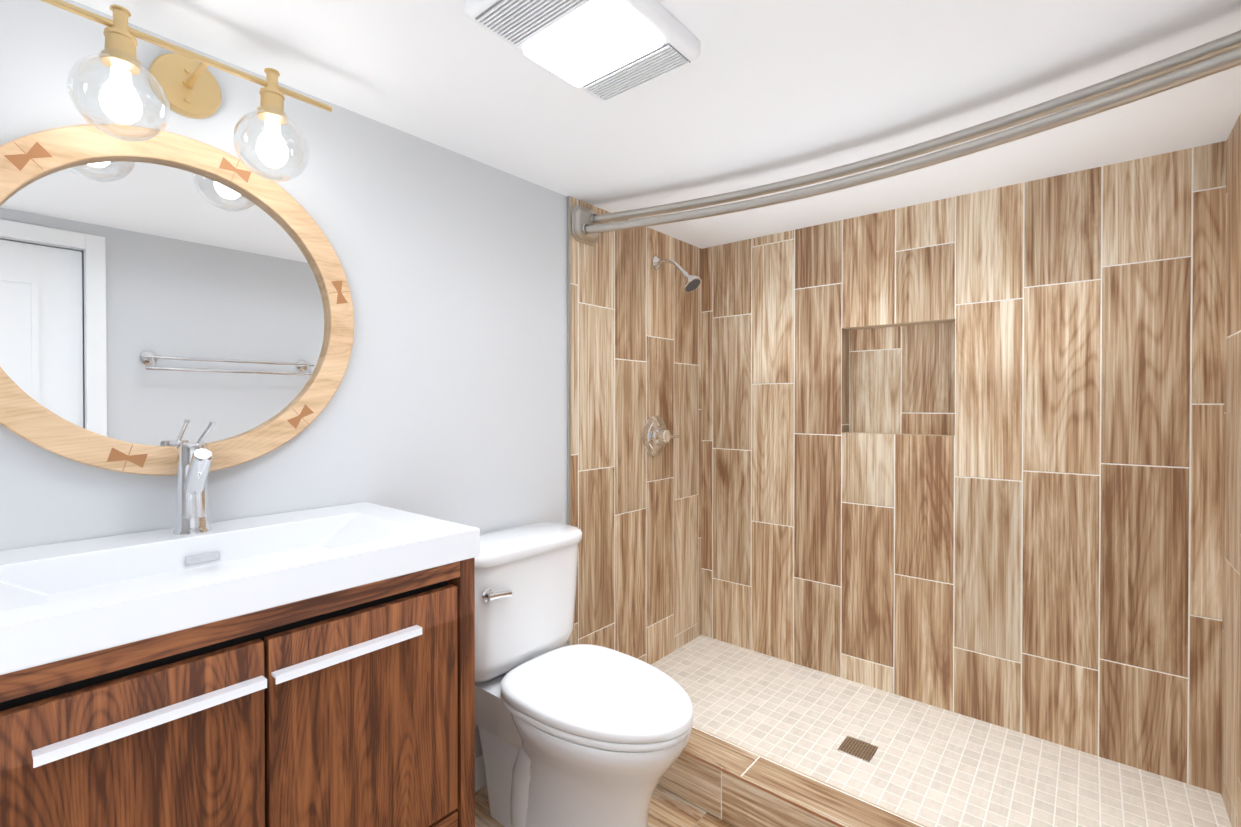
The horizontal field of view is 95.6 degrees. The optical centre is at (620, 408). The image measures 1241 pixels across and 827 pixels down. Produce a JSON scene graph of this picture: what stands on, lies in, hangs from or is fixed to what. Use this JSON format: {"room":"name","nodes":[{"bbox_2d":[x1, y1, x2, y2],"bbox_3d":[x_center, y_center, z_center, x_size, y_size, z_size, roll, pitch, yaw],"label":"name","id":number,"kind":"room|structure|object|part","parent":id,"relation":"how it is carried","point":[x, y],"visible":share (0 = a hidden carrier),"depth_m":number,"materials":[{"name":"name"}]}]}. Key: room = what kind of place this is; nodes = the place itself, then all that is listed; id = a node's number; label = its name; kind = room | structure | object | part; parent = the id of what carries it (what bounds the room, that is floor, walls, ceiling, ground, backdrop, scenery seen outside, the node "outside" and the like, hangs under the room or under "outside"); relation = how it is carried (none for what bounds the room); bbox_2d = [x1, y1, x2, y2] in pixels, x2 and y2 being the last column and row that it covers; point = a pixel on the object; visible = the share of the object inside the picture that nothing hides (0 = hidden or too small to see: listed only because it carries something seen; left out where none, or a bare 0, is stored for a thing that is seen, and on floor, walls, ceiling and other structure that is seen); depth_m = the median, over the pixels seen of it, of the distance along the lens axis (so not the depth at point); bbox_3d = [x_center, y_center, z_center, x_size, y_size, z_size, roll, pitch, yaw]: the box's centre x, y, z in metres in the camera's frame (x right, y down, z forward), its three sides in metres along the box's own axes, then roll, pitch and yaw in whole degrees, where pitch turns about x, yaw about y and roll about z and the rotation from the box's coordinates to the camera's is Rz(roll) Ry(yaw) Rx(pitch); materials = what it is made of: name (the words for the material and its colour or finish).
{"room":"bathroom","nodes":[
{"label":"bathroom","id":0,"kind":"room"},
{"bbox_2d":[0,0,566,758],"bbox_3d":[-0.751,0.206,1.411,0.100,1.909,3.400,0,1,40],"label":"wall","id":1,"kind":"structure","parent":0,"point":[448,402],"depth_m":1.49,"materials":[{"name":"grey paint"}]},
{"bbox_2d":[0,124,353,475],"bbox_3d":[-0.888,-0.207,1.141,0.028,0.683,0.683,0,1,40],"label":"mirror","id":2,"kind":"object","parent":1,"relation":"attached to","point":[163,294],"visible":0.96,"depth_m":1.11,"materials":[{"name":"brown wood"}]},
{"bbox_2d":[40,0,331,181],"bbox_3d":[-0.811,-0.593,1.086,0.216,0.252,0.452,0,1,40],"label":"sconce","id":3,"kind":"object","parent":1,"relation":"attached to","point":[182,81],"visible":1,"depth_m":1.09,"materials":[{"name":"gold metal"}]},
{"bbox_2d":[475,755,485,791],"bbox_3d":[-0.992,1.116,1.042,0.013,0.095,2.512,0,1,40],"label":"baseboard","id":4,"kind":"structure","parent":1,"relation":"attached to","point":[480,779],"depth_m":1.71,"materials":[{"name":"white paint"}]},
{"bbox_2d":[567,196,570,645],"bbox_3d":[-0.184,0.202,2.002,0.012,1.909,0.007,0,1,40],"label":"trim","id":5,"kind":"structure","parent":1,"relation":"attached to","point":[568,363],"depth_m":2.00,"materials":[{"name":"silver metal"}]},
{"bbox_2d":[571,197,701,664],"bbox_3d":[0.100,0.199,2.343,0.010,1.909,0.879,0,1,40],"label":"wall tiles","id":6,"kind":"structure","parent":1,"relation":"attached to","point":[636,340],"depth_m":2.29,"materials":[{"name":"brown tile"}]},
{"bbox_2d":[642,415,678,455],"bbox_3d":[0.174,0.115,2.370,0.066,0.172,0.181,0,1,40],"label":"shower valve","id":7,"kind":"object","parent":6,"relation":"attached to","point":[656,436],"visible":1,"depth_m":2.35,"materials":[{"name":"silver metal"}]},
{"bbox_2d":[652,256,700,291],"bbox_3d":[0.234,-0.560,2.321,0.214,0.172,0.080,0,1,40],"label":"shower head","id":8,"kind":"object","parent":6,"relation":"attached to","point":[691,283],"visible":1,"depth_m":2.29},
{"bbox_2d":[571,30,1240,244],"bbox_3d":[0.560,-0.662,1.548,1.707,0.128,0.255,0,1,40],"label":"rail","id":9,"kind":"object","parent":6,"relation":"attached to","point":[1221,54],"visible":1,"depth_m":1.39,"materials":[{"name":"silver metal"}]},
{"bbox_2d":[475,785,733,826],"bbox_3d":[-0.050,1.215,0.833,1.928,0.100,3.600,0,1,40],"label":"floor","id":10,"kind":"structure","parent":0,"point":[667,808],"depth_m":1.61,"materials":[{"name":"brown wood"}]},
{"bbox_2d":[0,421,479,826],"bbox_3d":[-0.709,0.594,0.997,0.494,1.139,0.758,0,1,40],"label":"bathroom vanity","id":11,"kind":"object","parent":10,"relation":"on","point":[194,667],"visible":1,"depth_m":0.88,"materials":[{"name":"brown wood"}]},
{"bbox_3d":[-0.650,0.571,0.728,0.020,0.439,0.331,0,1,40],"label":"door","id":12,"kind":"part","parent":11,"relation":"part of","materials":[{"name":"brown wood"}]},
{"bbox_3d":[-0.608,0.408,0.747,0.020,0.012,0.240,0,1,40],"label":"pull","id":13,"kind":"part","parent":11,"relation":"part of","materials":[{"name":"silver metal"}]},
{"bbox_3d":[-0.544,0.318,0.857,0.022,0.034,0.683,0,1,40],"label":"rail","id":14,"kind":"part","parent":11,"relation":"part of","materials":[{"name":"brown wood"}]},
{"bbox_2d":[0,502,479,674],"bbox_3d":[-0.711,0.286,0.997,0.486,0.089,0.758,0,1,40],"label":"countertop","id":15,"kind":"structure","parent":11,"relation":"on","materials":[{"name":"white ceramic"}]},
{"bbox_2d":[173,421,215,534],"bbox_3d":[-0.818,0.133,1.087,0.116,0.218,0.063,0,1,40],"label":"faucet","id":16,"kind":"object","parent":15,"relation":"on","point":[193,459],"depth_m":1.08,"materials":[{"name":"silver metal"}]},
{"bbox_3d":[-0.446,0.406,0.940,0.020,0.012,0.240,0,1,40],"label":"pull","id":17,"kind":"part","parent":11,"relation":"part of","materials":[{"name":"silver metal"}]},
{"bbox_3d":[-0.434,0.569,0.987,0.020,0.439,0.331,0,1,40],"label":"door","id":18,"kind":"part","parent":11,"relation":"part of","materials":[{"name":"brown wood"}]},
{"bbox_3d":[-0.542,0.934,0.860,0.020,0.272,0.668,0,1,40],"label":"drawer","id":19,"kind":"part","parent":11,"relation":"part of","materials":[{"name":"brown wood"}]},
{"bbox_2d":[475,523,692,826],"bbox_3d":[-0.124,0.770,1.515,0.712,0.779,0.456,0,1,40],"label":"toilet","id":20,"kind":"object","parent":10,"relation":"on","point":[582,735],"visible":0.94,"depth_m":1.48,"materials":[{"name":"white ceramic"}]},
{"bbox_3d":[-0.327,0.492,1.491,0.034,0.034,0.076,0,1,40],"label":"lever","id":21,"kind":"part","parent":20,"relation":"part of","materials":[{"name":"silver metal"}]},
{"bbox_3d":[-0.317,0.588,1.675,0.201,0.342,0.440,0,1,40],"label":"tank","id":22,"kind":"part","parent":20,"relation":"part of","materials":[{"name":"white ceramic"}]},
{"bbox_3d":[-0.315,0.398,1.671,0.215,0.036,0.456,0,1,40],"label":"tank lid","id":23,"kind":"part","parent":20,"relation":"part of","materials":[{"name":"white ceramic"}]},
{"bbox_3d":[-0.049,0.737,1.452,0.517,0.046,0.374,0,1,40],"label":"seat","id":24,"kind":"part","parent":20,"relation":"part of","materials":[{"name":"white plastic"}]},
{"bbox_2d":[657,725,927,826],"bbox_3d":[0.497,1.084,1.485,1.708,0.152,0.126,0,1,40],"label":"curb","id":25,"kind":"object","parent":10,"relation":"on","point":[726,797],"visible":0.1,"depth_m":1.54,"materials":[{"name":"brown tile"}]},
{"bbox_2d":[683,751,844,826],"bbox_3d":[0.456,1.016,1.436,1.707,0.006,0.001,0,1,40],"label":"strip","id":26,"kind":"object","parent":25,"relation":"attached to","point":[774,794],"visible":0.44,"depth_m":1.49,"materials":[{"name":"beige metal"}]},
{"bbox_2d":[651,635,1231,826],"bbox_3d":[0.789,1.122,1.835,1.708,0.071,0.785,0,1,40],"label":"shower floor","id":27,"kind":"structure","parent":10,"relation":"on","point":[928,765],"depth_m":1.76,"materials":[{"name":"tile"}]},
{"bbox_2d":[838,736,877,761],"bbox_3d":[0.758,1.085,1.795,0.096,0.003,0.096,0,1,40],"label":"shower drain","id":28,"kind":"object","parent":27,"relation":"on","point":[859,749],"visible":1,"depth_m":1.79,"materials":[{"name":"brown metal"}]},
{"bbox_2d":[73,0,1240,248],"bbox_3d":[0.014,-0.794,0.894,1.928,0.100,3.800,0,1,40],"label":"ceiling","id":29,"kind":"structure","parent":0,"point":[759,92],"depth_m":1.32,"materials":[{"name":"white paint"}]},
{"bbox_2d":[465,0,699,100],"bbox_3d":[-0.061,-0.721,1.089,0.275,0.050,0.395,0,1,40],"label":"ceiling vent","id":30,"kind":"object","parent":29,"relation":"in","point":[604,50],"visible":0.98,"depth_m":1.07,"materials":[{"name":"white plastic"}]},
{"bbox_2d":[701,141,1225,793],"bbox_3d":[1.108,0.200,2.209,1.928,1.909,0.210,0,1,40],"label":"wall","id":31,"kind":"structure","parent":0,"point":[963,455],"depth_m":1.93,"materials":[{"name":"brown tile"}]},
{"bbox_3d":[1.120,0.211,0.798,0.100,1.909,1.940,0,1,40],"label":"wall","id":32,"kind":"structure","parent":0,"visible":0},
{"bbox_2d":[1221,113,1240,826],"bbox_3d":[1.409,0.207,1.230,0.010,1.909,0.906,0,1,40],"label":"wall tiles","id":33,"kind":"structure","parent":32,"relation":"attached to","point":[1231,721],"depth_m":1.48,"materials":[{"name":"wood-look ceramic tile"},{"name":"grout"}]}
]}

